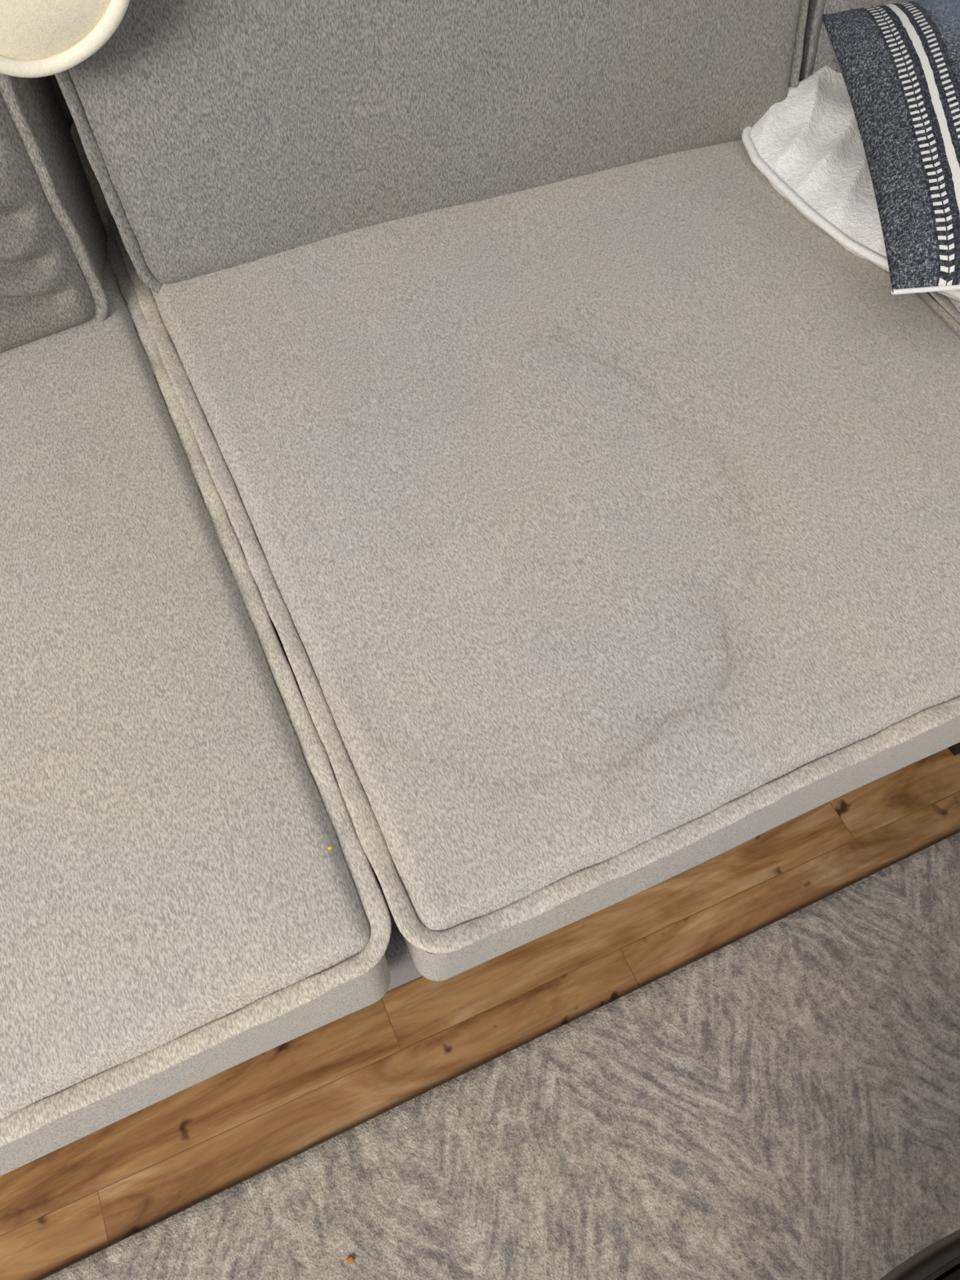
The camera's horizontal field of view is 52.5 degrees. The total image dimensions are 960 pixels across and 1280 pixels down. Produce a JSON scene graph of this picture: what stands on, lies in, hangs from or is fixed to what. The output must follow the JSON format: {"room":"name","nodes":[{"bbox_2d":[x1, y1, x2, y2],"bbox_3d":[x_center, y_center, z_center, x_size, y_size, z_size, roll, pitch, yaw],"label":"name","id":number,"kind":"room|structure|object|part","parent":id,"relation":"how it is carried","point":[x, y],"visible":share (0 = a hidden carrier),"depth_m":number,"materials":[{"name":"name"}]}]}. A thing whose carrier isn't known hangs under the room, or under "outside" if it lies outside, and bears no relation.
{"room":"living room","nodes":[
{"label":"living room","id":0,"kind":"room"},
{"bbox_2d":[0,0,129,77],"bbox_3d":[-0.383,-0.650,0.672,0.203,0.299,0.485,-20,62,-13],"label":"shade","id":1,"kind":"object","parent":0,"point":[38,38],"visible":1,"depth_m":0.68,"materials":[{"name":"white fabric"}]},
{"bbox_2d":[0,747,959,1279],"bbox_3d":[0.352,0.903,0.718,5.300,0.050,3.820,-20,62,-13],"label":"floor","id":2,"kind":"structure","parent":0,"point":[67,1205],"depth_m":0.98,"materials":[{"name":"brown wood"}]},
{"bbox_2d":[0,0,959,1176],"bbox_3d":[0.017,-0.338,0.896,2.443,0.908,1.091,-20,62,-13],"label":"sectional sofa","id":3,"kind":"object","parent":2,"relation":"on","point":[438,453],"visible":0.91,"depth_m":0.74,"materials":[{"name":"fabric"}]},
{"bbox_2d":[0,72,108,352],"bbox_3d":[-0.645,-0.350,0.637,0.698,0.475,0.234,-20,50,-13],"label":"cushion","id":4,"kind":"object","parent":3,"relation":"on","point":[54,234],"depth_m":0.80,"materials":[{"name":"fabric"}]},
{"bbox_3d":[-0.171,-0.764,1.018,2.402,0.552,0.152,-20,62,-13],"label":"backrest frame","id":5,"kind":"part","parent":3,"relation":"part of","materials":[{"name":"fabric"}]},
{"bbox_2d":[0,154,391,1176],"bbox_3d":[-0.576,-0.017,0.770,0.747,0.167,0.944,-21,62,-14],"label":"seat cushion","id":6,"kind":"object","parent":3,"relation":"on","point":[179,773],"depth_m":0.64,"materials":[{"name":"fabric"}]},
{"bbox_3d":[0.004,-0.242,1.083,2.400,0.106,1.034,-20,62,-13],"label":"frame","id":7,"kind":"part","parent":3,"relation":"part of","materials":[{"name":"fabric"}]},
{"bbox_2d":[54,0,808,293],"bbox_3d":[-0.033,-0.620,0.839,0.713,0.476,0.175,-20,45,-13],"label":"cushion","id":8,"kind":"object","parent":3,"relation":"on","point":[230,146],"depth_m":0.86,"materials":[{"name":"fabric"}]},
{"bbox_2d":[69,122,959,981],"bbox_3d":[0.072,-0.256,0.931,0.682,0.167,0.941,-21,62,-14],"label":"seat cushion","id":9,"kind":"object","parent":3,"relation":"on","point":[587,533],"depth_m":0.75,"materials":[{"name":"fabric"}]},
{"bbox_2d":[742,65,959,301],"bbox_3d":[0.648,-0.449,0.955,0.652,0.051,0.530,-20,62,-13],"label":"throw pillow","id":10,"kind":"object","parent":3,"relation":"on","point":[808,144],"visible":0.38,"depth_m":0.96,"materials":[{"name":"white fabric"}]},
{"bbox_2d":[822,0,959,294],"bbox_3d":[0.574,-0.475,0.879,0.462,0.100,0.387,1,59,-1],"label":"throw blanket","id":11,"kind":"object","parent":10,"relation":"on","point":[899,64],"visible":1,"depth_m":0.86,"materials":[{"name":"fabric"}]},
{"bbox_2d":[799,0,918,81],"bbox_3d":[0.587,-0.855,0.995,0.623,0.478,0.176,-20,48,-13],"label":"cushion","id":12,"kind":"object","parent":3,"relation":"on","point":[818,52],"depth_m":0.99,"materials":[{"name":"fabric"}]},
{"bbox_2d":[927,291,959,324],"bbox_3d":[0.691,-0.486,1.093,0.682,0.168,0.928,-20,62,-13],"label":"seat cushion","id":13,"kind":"object","parent":3,"relation":"on","point":[948,308],"depth_m":0.91,"materials":[{"name":"fabric"}]},
{"bbox_3d":[0.573,0.073,1.086,0.043,0.192,0.043,-20,62,-13],"label":"leg","id":14,"kind":"part","parent":3,"relation":"part of","materials":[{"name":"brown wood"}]},
{"bbox_2d":[40,831,959,1279],"bbox_3d":[0.571,1.098,0.568,3.100,0.016,1.900,-21,62,-14],"label":"area rug","id":15,"kind":"object","parent":2,"relation":"on","point":[782,1102],"visible":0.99,"depth_m":0.92,"materials":[{"name":"grey carpet"}]},
{"bbox_2d":[346,1256,354,1264],"bbox_3d":[-0.115,0.551,0.865,0.006,0.004,0.005,-20,62,-13],"label":"crumb","id":16,"kind":"object","parent":15,"relation":"on","point":[349,1260],"visible":1,"depth_m":0.86,"materials":[{"name":"orange food"}]},
{"bbox_2d":[879,1229,959,1279],"bbox_3d":[0.391,0.710,0.548,0.690,0.411,0.690,-20,62,-13],"label":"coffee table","id":17,"kind":"object","parent":15,"relation":"on","point":[940,1260],"visible":1,"depth_m":0.53,"materials":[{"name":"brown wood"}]}
]}

